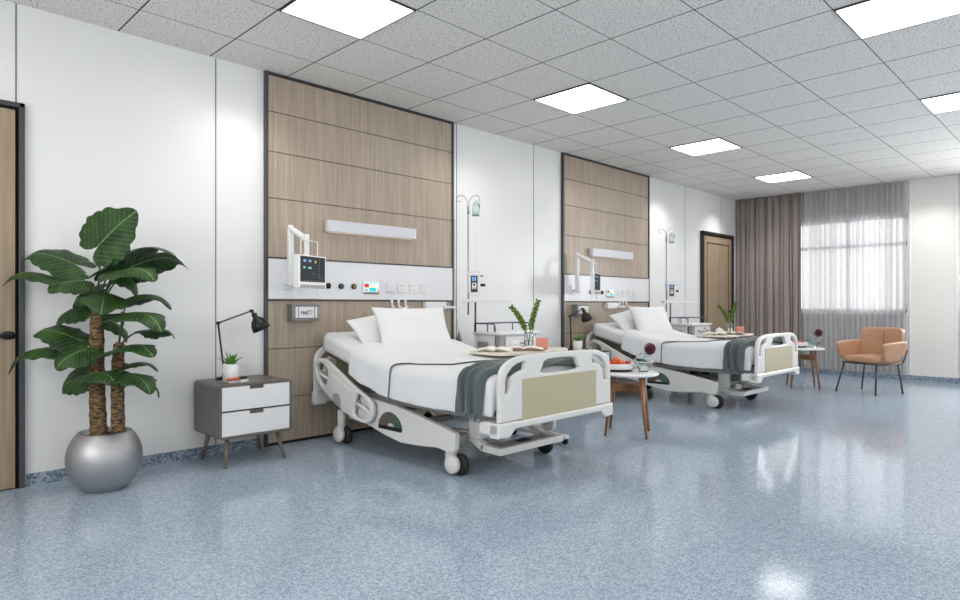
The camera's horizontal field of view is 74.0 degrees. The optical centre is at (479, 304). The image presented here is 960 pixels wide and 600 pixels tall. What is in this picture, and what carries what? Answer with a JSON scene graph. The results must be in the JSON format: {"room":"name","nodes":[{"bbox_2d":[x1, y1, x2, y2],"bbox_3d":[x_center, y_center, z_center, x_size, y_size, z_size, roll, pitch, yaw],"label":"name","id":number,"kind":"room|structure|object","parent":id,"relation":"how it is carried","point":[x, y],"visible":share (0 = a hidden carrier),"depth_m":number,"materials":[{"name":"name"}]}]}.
{"room":"hospital room","nodes":[
{"label":"hospital room","id":0,"kind":"room"},
{"bbox_2d":[0,0,736,485],"bbox_3d":[-0.076,-0.355,6.618,13.288,2.900,0.150,0,0,-45],"label":"wall","id":1,"kind":"structure","parent":0,"point":[114,119],"depth_m":4.48,"materials":[{"name":"white paint"}]},
{"bbox_2d":[0,99,24,490],"bbox_3d":[-3.084,-0.055,3.432,1.048,2.300,0.100,0,0,-45],"label":"door","id":2,"kind":"structure","parent":1,"relation":"in","point":[12,114],"depth_m":3.77,"materials":[{"name":"brown wood"}]},
{"bbox_2d":[26,438,262,485],"bbox_3d":[-0.089,1.059,6.490,12.888,0.072,0.012,0,0,-45],"label":"baseboard","id":3,"kind":"structure","parent":1,"relation":"attached to","point":[43,477],"depth_m":4.43,"materials":[{"name":"stone"}]},
{"bbox_2d":[15,3,533,444],"bbox_3d":[0.618,-0.390,7.204,9.609,2.830,0.002,0,0,-45],"label":"trim","id":4,"kind":"structure","parent":1,"relation":"attached to","point":[15,3],"depth_m":4.65,"materials":[{"name":"grey"}]},
{"bbox_2d":[264,70,453,446],"bbox_3d":[-0.964,-0.353,5.598,1.966,2.897,0.036,0,0,-45],"label":"wood wall panel","id":5,"kind":"object","parent":1,"relation":"attached to","point":[330,154],"visible":0.74,"depth_m":5.35,"materials":[{"name":"brown wood"}]},
{"bbox_2d":[287,304,318,320],"bbox_3d":[-1.410,0.061,5.083,0.240,0.132,0.085,0,0,-45],"label":"dispenser box","id":6,"kind":"object","parent":5,"relation":"attached to","point":[296,312],"visible":1,"depth_m":5.04,"materials":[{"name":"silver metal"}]},
{"bbox_2d":[268,257,452,308],"bbox_3d":[-0.941,-0.168,5.575,1.922,0.406,0.077,0,0,-45],"label":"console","id":7,"kind":"object","parent":5,"relation":"attached to","point":[345,280],"visible":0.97,"depth_m":5.58,"materials":[{"name":"white plastic"}]},
{"bbox_2d":[283,225,325,298],"bbox_3d":[-1.413,-0.334,4.865,0.342,0.573,0.335,0,0,23],"label":"patient monitor","id":8,"kind":"object","parent":7,"relation":"attached to","point":[306,270],"visible":1,"depth_m":4.84,"materials":[{"name":"white plastic"}]},
{"bbox_2d":[386,283,393,292],"bbox_3d":[-0.806,-0.153,5.724,0.009,0.086,0.086,0,0,45],"label":"light switch","id":9,"kind":"object","parent":7,"relation":"attached to","point":[389,286],"depth_m":5.72,"materials":[{"name":"white plastic"}]},
{"bbox_2d":[398,283,405,292],"bbox_3d":[-0.715,-0.153,5.815,0.009,0.086,0.086,0,0,45],"label":"wall socket","id":10,"kind":"object","parent":7,"relation":"attached to","point":[401,286],"depth_m":5.81,"materials":[{"name":"grey plastic"}]},
{"bbox_2d":[409,284,416,292],"bbox_3d":[-0.622,-0.153,5.908,0.009,0.086,0.086,0,0,45],"label":"wall socket","id":11,"kind":"object","parent":7,"relation":"attached to","point":[412,287],"depth_m":5.90,"materials":[{"name":"grey plastic"}]},
{"bbox_2d":[420,284,427,292],"bbox_3d":[-0.528,-0.153,6.002,0.009,0.086,0.086,0,0,45],"label":"wall socket","id":12,"kind":"object","parent":7,"relation":"attached to","point":[423,287],"depth_m":6.00,"materials":[{"name":"grey plastic"}]},
{"bbox_2d":[325,220,415,239],"bbox_3d":[-0.933,-0.649,5.567,0.930,0.097,0.075,0,0,-45],"label":"light bar","id":13,"kind":"object","parent":5,"relation":"attached to","point":[332,226],"visible":1,"depth_m":5.49,"materials":[{"name":"grey"}]},
{"bbox_2d":[330,232,412,239],"bbox_3d":[-0.939,-0.602,5.574,0.870,0.003,0.035,0,0,-45],"label":"diffuser","id":14,"kind":"object","parent":13,"relation":"attached to","point":[375,234],"depth_m":5.60,"materials":[{"name":"beige plastic"}]},
{"bbox_2d":[423,302,456,309],"bbox_3d":[-0.385,0.010,6.115,0.370,0.078,0.076,0,0,-45],"label":"box","id":15,"kind":"object","parent":5,"relation":"attached to","point":[425,304],"visible":0.85,"depth_m":6.08,"materials":[{"name":"white plastic"}]},
{"bbox_2d":[454,217,461,340],"bbox_3d":[-0.215,-0.258,6.322,0.089,1.235,0.070,0,0,-45],"label":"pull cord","id":16,"kind":"object","parent":1,"relation":"hanging from","point":[459,338],"visible":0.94,"depth_m":6.32,"materials":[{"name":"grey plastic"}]},
{"bbox_2d":[561,152,649,382],"bbox_3d":[1.667,-0.353,8.228,1.966,2.897,0.036,0,0,-45],"label":"wood wall panel","id":17,"kind":"object","parent":1,"relation":"attached to","point":[604,206],"visible":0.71,"depth_m":8.07,"materials":[{"name":"brown wood"}]},
{"bbox_2d":[572,304,588,314],"bbox_3d":[1.220,0.061,7.713,0.240,0.132,0.085,0,0,-45],"label":"dispenser box","id":18,"kind":"object","parent":17,"relation":"attached to","point":[575,307],"visible":0.7,"depth_m":7.65,"materials":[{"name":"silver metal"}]},
{"bbox_2d":[564,273,648,306],"bbox_3d":[1.690,-0.168,8.205,1.922,0.406,0.077,0,0,-45],"label":"console","id":19,"kind":"object","parent":17,"relation":"attached to","point":[612,288],"visible":0.8,"depth_m":8.21,"materials":[{"name":"white plastic"}]},
{"bbox_2d":[571,253,599,300],"bbox_3d":[1.217,-0.334,7.496,0.342,0.573,0.335,0,0,23],"label":"patient monitor","id":20,"kind":"object","parent":19,"relation":"attached to","point":[595,277],"visible":1,"depth_m":7.51,"materials":[{"name":"white plastic"}]},
{"bbox_2d":[589,248,632,259],"bbox_3d":[1.697,-0.649,8.198,0.930,0.097,0.075,0,0,-45],"label":"light bar","id":21,"kind":"object","parent":17,"relation":"attached to","point":[593,252],"visible":1,"depth_m":8.11,"materials":[{"name":"beige"}]},
{"bbox_2d":[605,303,624,308],"bbox_3d":[1.751,0.010,8.250,0.370,0.078,0.076,0,0,-45],"label":"box","id":22,"kind":"object","parent":17,"relation":"attached to","point":[607,305],"visible":1,"depth_m":8.19,"materials":[{"name":"white plastic"}]},
{"bbox_2d":[700,231,733,337],"bbox_3d":[3.918,-0.038,10.434,1.145,2.266,0.100,0,0,-45],"label":"door","id":23,"kind":"structure","parent":1,"relation":"in","point":[716,249],"depth_m":10.40,"materials":[{"name":"brown wood"}]},
{"bbox_2d":[0,369,959,599],"bbox_3d":[2.452,1.155,4.090,13.288,0.120,7.200,0,0,-45],"label":"floor","id":24,"kind":"structure","parent":0,"point":[803,491],"depth_m":3.29,"materials":[{"name":"plastic"}]},
{"bbox_2d":[2,207,188,492],"bbox_3d":[-2.249,0.258,3.788,0.938,1.675,0.509,0,0,-1],"label":"potted plant","id":25,"kind":"object","parent":24,"relation":"on","point":[100,458],"visible":1,"depth_m":3.73,"materials":[{"name":"green plant"}]},
{"bbox_2d":[64,426,142,492],"bbox_3d":[-2.241,0.923,3.802,0.404,0.343,0.404,0,0,-45],"label":"pot","id":26,"kind":"object","parent":25,"relation":"on","point":[101,460],"depth_m":3.66,"materials":[{"name":"silver metal"}]},
{"bbox_2d":[194,375,291,468],"bbox_3d":[-1.687,0.815,4.540,0.526,0.566,0.430,0,0,-45],"label":"nightstand","id":27,"kind":"object","parent":24,"relation":"on","point":[261,405],"visible":0.98,"depth_m":4.38,"materials":[{"name":"grey wood"}]},
{"bbox_2d":[216,351,243,379],"bbox_3d":[-1.736,0.427,4.455,0.196,0.210,0.188,0,0,-45],"label":"potted succulent","id":28,"kind":"object","parent":27,"relation":"on","point":[230,368],"visible":0.95,"depth_m":4.43,"materials":[{"name":"white ceramic"}]},
{"bbox_2d":[223,363,238,379],"bbox_3d":[-1.749,0.472,4.468,0.104,0.118,0.104,0,0,-45],"label":"pot","id":29,"kind":"object","parent":28,"relation":"attached to","point":[230,370],"depth_m":4.42,"materials":[{"name":"white ceramic"}]},
{"bbox_2d":[218,379,243,383],"bbox_3d":[-1.698,0.524,4.380,0.100,0.013,0.170,0,0,27],"label":"notebook","id":30,"kind":"object","parent":27,"relation":"on","point":[237,380],"visible":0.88,"depth_m":4.32,"materials":[{"name":"grey paper"}]},
{"bbox_2d":[226,376,246,380],"bbox_3d":[-1.682,0.509,4.404,0.017,0.017,0.176,0,0,25],"label":"book","id":31,"kind":"object","parent":30,"relation":"on","point":[242,377],"visible":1,"depth_m":4.40,"materials":[{"name":"orange paper"}]},
{"bbox_2d":[215,309,269,379],"bbox_3d":[-1.715,0.282,4.604,0.386,0.498,0.134,0,0,-34],"label":"desk lamp","id":32,"kind":"object","parent":27,"relation":"on","point":[258,323],"visible":0.78,"depth_m":4.62,"materials":[{"name":"black metal"}]},
{"bbox_2d":[311,332,612,475],"bbox_3d":[-0.214,0.659,4.799,1.170,0.872,2.088,0,0,-45],"label":"hospital bed","id":33,"kind":"object","parent":24,"relation":"on","point":[533,399],"visible":0.71,"depth_m":4.24,"materials":[{"name":"white plastic"}]},
{"bbox_2d":[347,307,405,343],"bbox_3d":[-0.757,0.200,5.201,0.631,0.365,0.233,0,0,-42],"label":"pillow","id":34,"kind":"object","parent":33,"relation":"on","point":[366,328],"visible":0.34,"depth_m":5.05,"materials":[{"name":"white fabric"}]},
{"bbox_2d":[371,307,452,346],"bbox_3d":[-0.531,0.200,5.151,0.690,0.361,0.234,0,0,-39],"label":"pillow","id":35,"kind":"object","parent":33,"relation":"on","point":[398,327],"visible":0.84,"depth_m":5.07,"materials":[{"name":"white fabric"}]},
{"bbox_2d":[348,339,575,416],"bbox_3d":[-0.064,0.478,4.648,1.175,0.381,1.490,0,0,-45],"label":"duvet","id":36,"kind":"object","parent":33,"relation":"on","point":[426,376],"visible":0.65,"depth_m":4.38,"materials":[{"name":"white fabric"}]},
{"bbox_2d":[454,357,593,422],"bbox_3d":[0.376,0.521,4.207,1.247,0.358,0.286,0,0,-45],"label":"throw blanket","id":37,"kind":"object","parent":36,"relation":"on","point":[471,379],"visible":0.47,"depth_m":3.83,"materials":[{"name":"grey fabric"}]},
{"bbox_2d":[492,434,550,446],"bbox_3d":[0.286,0.929,4.320,0.570,0.012,0.140,0,0,-45],"label":"tray","id":38,"kind":"object","parent":33,"relation":"on","point":[536,437],"depth_m":4.30,"materials":[{"name":"grey plastic"}]},
{"bbox_2d":[473,322,539,348],"bbox_3d":[0.251,0.632,6.087,0.621,0.926,0.382,0,0,-45],"label":"cart","id":39,"kind":"object","parent":24,"relation":"on","point":[497,338],"visible":0.23,"depth_m":5.95,"materials":[{"name":"white plastic"}]},
{"bbox_2d":[457,195,509,331],"bbox_3d":[0.029,-0.388,5.993,0.500,1.286,0.144,0,0,-3],"label":"stand","id":40,"kind":"object","parent":39,"relation":"on","point":[473,280],"visible":1,"depth_m":5.97,"materials":[{"name":"silver metal"}]},
{"bbox_2d":[473,330,539,335],"bbox_3d":[0.259,0.266,6.111,0.575,0.028,0.360,0,0,-45],"label":"countertop","id":41,"kind":"structure","parent":39,"relation":"on","point":[498,332],"depth_m":5.98,"materials":[{"name":"white plastic"}]},
{"bbox_2d":[470,346,568,443],"bbox_3d":[0.318,0.723,5.024,0.830,0.745,0.592,0,0,-45],"label":"table","id":42,"kind":"object","parent":24,"relation":"on","point":[517,352],"visible":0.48,"depth_m":4.88,"materials":[{"name":"laminate"}]},
{"bbox_2d":[476,346,513,351],"bbox_3d":[0.116,0.334,4.808,0.263,0.032,0.176,0,0,13],"label":"open book","id":43,"kind":"object","parent":42,"relation":"on","point":[492,348],"visible":1,"depth_m":4.74,"materials":[{"name":"white paper"}]},
{"bbox_2d":[510,338,519,345],"bbox_3d":[0.282,0.308,5.116,0.086,0.082,0.086,0,0,-45],"label":"lidded bowl","id":44,"kind":"object","parent":42,"relation":"on","point":[514,342],"visible":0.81,"depth_m":5.08,"materials":[{"name":"white ceramic"}]},
{"bbox_2d":[502,345,544,350],"bbox_3d":[0.335,0.334,4.914,0.323,0.032,0.171,0,0,3],"label":"open book","id":45,"kind":"object","parent":42,"relation":"on","point":[514,346],"visible":0.83,"depth_m":4.84,"materials":[{"name":"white paper"}]},
{"bbox_2d":[508,298,540,345],"bbox_3d":[0.355,0.149,5.050,0.261,0.400,0.072,0,0,5],"label":"glass vase","id":46,"kind":"object","parent":42,"relation":"on","point":[528,336],"visible":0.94,"depth_m":5.04,"materials":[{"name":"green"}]},
{"bbox_2d":[536,338,547,348],"bbox_3d":[0.487,0.304,5.003,0.090,0.090,0.035,0,0,0],"label":"box","id":47,"kind":"object","parent":42,"relation":"on","point":[540,342],"visible":0.84,"depth_m":4.99,"materials":[{"name":"pink cardboard"}]},
{"bbox_2d":[587,349,610,369],"bbox_3d":[1.191,0.815,7.418,0.526,0.566,0.430,0,0,-45],"label":"nightstand","id":48,"kind":"object","parent":24,"relation":"on","point":[596,359],"visible":0.12,"depth_m":7.36,"materials":[{"name":"grey wood"}]},
{"bbox_2d":[572,333,583,349],"bbox_3d":[1.142,0.427,7.333,0.196,0.210,0.188,0,0,-45],"label":"potted succulent","id":49,"kind":"object","parent":48,"relation":"on","point":[577,343],"visible":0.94,"depth_m":7.31,"materials":[{"name":"white ceramic"}]},
{"bbox_2d":[573,340,581,349],"bbox_3d":[1.129,0.472,7.345,0.104,0.118,0.104,0,0,-45],"label":"pot","id":50,"kind":"object","parent":49,"relation":"attached to","point":[577,344],"depth_m":7.30,"materials":[{"name":"white ceramic"}]},
{"bbox_2d":[568,308,592,350],"bbox_3d":[1.163,0.282,7.482,0.386,0.498,0.134,0,0,-34],"label":"desk lamp","id":51,"kind":"object","parent":48,"relation":"on","point":[585,317],"visible":0.91,"depth_m":7.49,"materials":[{"name":"black metal"}]},
{"bbox_2d":[602,369,658,439],"bbox_3d":[1.251,0.831,5.399,0.512,0.531,0.522,0,0,-45],"label":"side table","id":52,"kind":"object","parent":24,"relation":"on","point":[639,387],"visible":0.66,"depth_m":5.31,"materials":[{"name":"wood"}]},
{"bbox_2d":[601,362,634,371],"bbox_3d":[1.184,0.531,5.459,0.296,0.068,0.296,0,0,-45],"label":"fruit bowl","id":53,"kind":"object","parent":52,"relation":"on","point":[613,367],"visible":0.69,"depth_m":5.33,"materials":[{"name":"white ceramic"}]},
{"bbox_2d":[634,343,655,371],"bbox_3d":[1.379,0.442,5.352,0.168,0.247,0.169,0,0,-45],"label":"flower vase","id":54,"kind":"object","parent":52,"relation":"on","point":[643,362],"visible":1,"depth_m":5.31,"materials":[{"name":"clear glass"}]},
{"bbox_2d":[669,317,711,335],"bbox_3d":[2.881,0.632,8.717,0.621,0.926,0.382,0,0,-45],"label":"cart","id":55,"kind":"object","parent":24,"relation":"on","point":[688,328],"visible":0.27,"depth_m":8.58,"materials":[{"name":"white plastic"}]},
{"bbox_2d":[658,229,695,323],"bbox_3d":[2.660,-0.388,8.623,0.500,1.286,0.144,0,0,-3],"label":"stand","id":56,"kind":"object","parent":55,"relation":"on","point":[670,288],"visible":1,"depth_m":8.59,"materials":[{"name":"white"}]},
{"bbox_2d":[671,323,711,325],"bbox_3d":[2.890,0.266,8.742,0.575,0.028,0.360,0,0,-45],"label":"countertop","id":57,"kind":"structure","parent":55,"relation":"on","point":[675,324],"depth_m":8.58,"materials":[{"name":"white plastic"}]},
{"bbox_2d":[586,322,798,408],"bbox_3d":[2.417,0.659,7.429,1.170,0.872,2.088,0,0,-45],"label":"hospital bed","id":58,"kind":"object","parent":24,"relation":"on","point":[770,360],"visible":0.59,"depth_m":6.92,"materials":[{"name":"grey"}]},
{"bbox_2d":[609,306,636,330],"bbox_3d":[1.873,0.200,7.831,0.631,0.365,0.233,0,0,-42],"label":"pillow","id":59,"kind":"object","parent":58,"relation":"on","point":[624,320],"visible":0.41,"depth_m":7.69,"materials":[{"name":"white fabric"}]},
{"bbox_2d":[628,306,672,331],"bbox_3d":[2.099,0.200,7.782,0.690,0.361,0.234,0,0,-39],"label":"pillow","id":60,"kind":"object","parent":58,"relation":"on","point":[646,319],"visible":0.84,"depth_m":7.67,"materials":[{"name":"white fabric"}]},
{"bbox_2d":[621,329,782,370],"bbox_3d":[2.567,0.478,7.279,1.175,0.381,1.490,0,0,-45],"label":"duvet","id":61,"kind":"object","parent":58,"relation":"on","point":[676,348],"visible":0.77,"depth_m":6.95,"materials":[{"name":"white fabric"}]},
{"bbox_2d":[722,336,782,373],"bbox_3d":[3.006,0.521,6.838,1.247,0.358,0.286,0,0,-45],"label":"throw blanket","id":62,"kind":"object","parent":61,"relation":"on","point":[734,350],"visible":0.56,"depth_m":6.45,"materials":[{"name":"grey fabric"}]},
{"bbox_2d":[736,387,759,390],"bbox_3d":[2.916,0.929,6.951,0.570,0.012,0.140,0,0,-45],"label":"tray","id":63,"kind":"object","parent":58,"relation":"on","point":[748,388],"depth_m":6.94,"materials":[{"name":"grey plastic"}]},
{"bbox_2d":[696,333,757,394],"bbox_3d":[2.948,0.723,7.654,0.830,0.745,0.592,0,0,-45],"label":"table","id":64,"kind":"object","parent":24,"relation":"on","point":[734,386],"visible":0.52,"depth_m":7.50,"materials":[{"name":"grey wood"}]},
{"bbox_2d":[703,332,727,334],"bbox_3d":[2.746,0.334,7.439,0.263,0.032,0.176,0,0,13],"label":"open book","id":65,"kind":"object","parent":64,"relation":"on","point":[705,333],"visible":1,"depth_m":7.37,"materials":[{"name":"white paper"}]},
{"bbox_2d":[717,301,737,331],"bbox_3d":[2.986,0.149,7.680,0.261,0.400,0.072,0,0,5],"label":"glass vase","id":66,"kind":"object","parent":64,"relation":"on","point":[729,325],"visible":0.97,"depth_m":7.67,"materials":[{"name":"green"}]},
{"bbox_2d":[718,331,746,334],"bbox_3d":[2.966,0.334,7.545,0.323,0.032,0.171,0,0,3],"label":"open book","id":67,"kind":"object","parent":64,"relation":"on","point":[730,332],"visible":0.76,"depth_m":7.47,"materials":[{"name":"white paper"}]},
{"bbox_2d":[736,326,743,333],"bbox_3d":[3.118,0.304,7.633,0.090,0.090,0.035,0,0,0],"label":"box","id":68,"kind":"object","parent":64,"relation":"on","point":[738,328],"visible":0.76,"depth_m":7.62,"materials":[{"name":"pink cardboard"}]},
{"bbox_2d":[786,346,824,389],"bbox_3d":[4.292,0.831,8.453,0.512,0.531,0.522,0,0,-45],"label":"side table","id":69,"kind":"object","parent":24,"relation":"on","point":[810,356],"visible":0.62,"depth_m":8.36,"materials":[{"name":"brown wood"}]},
{"bbox_2d":[798,342,807,347],"bbox_3d":[4.224,0.531,8.514,0.296,0.068,0.296,0,0,-45],"label":"fruit bowl","id":70,"kind":"object","parent":69,"relation":"on","point":[800,345],"visible":0.4,"depth_m":8.39,"materials":[{"name":"white ceramic"}]},
{"bbox_2d":[807,329,821,347],"bbox_3d":[4.420,0.442,8.407,0.168,0.247,0.169,0,0,-45],"label":"flower vase","id":71,"kind":"object","parent":69,"relation":"on","point":[814,341],"visible":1,"depth_m":8.37,"materials":[{"name":"clear glass"}]},
{"bbox_2d":[835,327,907,395],"bbox_3d":[4.910,0.690,7.964,0.592,0.810,0.671,0,0,-28],"label":"armchair","id":72,"kind":"object","parent":24,"relation":"on","point":[877,346],"visible":1,"depth_m":7.97,"materials":[{"name":"leather"}]},
{"bbox_2d":[6,0,959,200],"bbox_3d":[2.452,-1.865,4.090,13.288,0.120,7.200,0,0,-45],"label":"ceiling","id":73,"kind":"structure","parent":0,"point":[788,83],"depth_m":4.95,"materials":[{"name":"tile"}]},
{"bbox_2d":[279,0,415,39],"bbox_3d":[-0.810,-1.800,3.896,0.592,0.010,0.592,0,0,-45],"label":"recessed light","id":74,"kind":"object","parent":73,"relation":"in","point":[358,19],"visible":1,"depth_m":3.94,"materials":[{"name":"white plastic"}]},
{"bbox_2d":[533,83,628,114],"bbox_3d":[0.887,-1.800,5.593,0.592,0.010,0.592,0,0,-45],"label":"recessed light","id":75,"kind":"object","parent":73,"relation":"in","point":[588,96],"visible":1,"depth_m":5.59,"materials":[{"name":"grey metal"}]},
{"bbox_2d":[669,138,741,156],"bbox_3d":[2.584,-1.800,7.290,0.592,0.010,0.592,0,0,-45],"label":"recessed light","id":76,"kind":"object","parent":73,"relation":"in","point":[715,145],"visible":1,"depth_m":7.29,"materials":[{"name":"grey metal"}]},
{"bbox_2d":[737,193,800,367],"bbox_3d":[4.815,-0.396,10.618,0.090,2.811,1.042,0,0,-45],"label":"curtain","id":77,"kind":"object","parent":73,"relation":"hanging from","point":[768,228],"visible":0.82,"depth_m":10.58,"materials":[{"name":"fabric"}]},
{"bbox_2d":[754,171,812,182],"bbox_3d":[4.281,-1.800,8.987,0.592,0.010,0.592,0,0,-45],"label":"recessed light","id":78,"kind":"object","parent":73,"relation":"in","point":[794,175],"visible":1,"depth_m":9.01,"materials":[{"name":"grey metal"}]},
{"bbox_2d":[802,181,905,373],"bbox_3d":[5.687,-0.396,9.754,0.051,2.811,1.432,0,0,-45],"label":"sheer curtain","id":79,"kind":"object","parent":73,"relation":"hanging from","point":[849,265],"visible":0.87,"depth_m":9.74,"materials":[{"name":"white fabric"}]},
{"bbox_2d":[834,0,959,39],"bbox_3d":[2.584,-1.800,3.896,0.592,0.010,0.592,0,0,-45],"label":"recessed light","id":80,"kind":"object","parent":73,"relation":"in","point":[866,19],"visible":1,"depth_m":3.94,"materials":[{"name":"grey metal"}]},
{"bbox_2d":[920,92,959,114],"bbox_3d":[4.281,-1.800,5.593,0.592,0.010,0.592,0,0,-45],"label":"recessed light","id":81,"kind":"object","parent":73,"relation":"in","point":[950,102],"visible":1,"depth_m":5.70,"materials":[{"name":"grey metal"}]},
{"bbox_2d":[801,175,959,377],"bbox_3d":[7.009,-0.355,8.646,0.200,2.900,7.000,0,0,-45],"label":"wall","id":82,"kind":"structure","parent":0,"point":[907,182],"depth_m":9.27,"materials":[{"name":"white paint"}]},
{"bbox_2d":[801,214,907,314],"bbox_3d":[5.718,-0.590,9.866,0.140,1.470,1.570,0,0,-45],"label":"window","id":83,"kind":"structure","parent":82,"relation":"in","point":[906,214],"depth_m":9.32,"materials":[{"name":"white"}]},
{"bbox_2d":[751,368,959,383],"bbox_3d":[6.930,1.058,8.559,0.035,0.075,6.988,0,0,-45],"label":"baseboard","id":84,"kind":"structure","parent":82,"relation":"attached to","point":[801,370],"depth_m":9.45,"materials":[{"name":"plastic"}]},
{"bbox_2d":[911,175,955,377],"bbox_3d":[6.443,-0.355,9.057,0.020,2.900,0.530,0,0,-45],"label":"wall panel","id":85,"kind":"object","parent":82,"relation":"attached to","point":[933,200],"depth_m":9.04,"materials":[{"name":"white paint"}]},
{"bbox_2d":[909,175,957,377],"bbox_3d":[6.443,-0.355,9.050,0.030,2.900,0.570,0,0,-45],"label":"trim","id":86,"kind":"structure","parent":82,"relation":"attached to","point":[956,175],"depth_m":8.85,"materials":[{"name":"white"}]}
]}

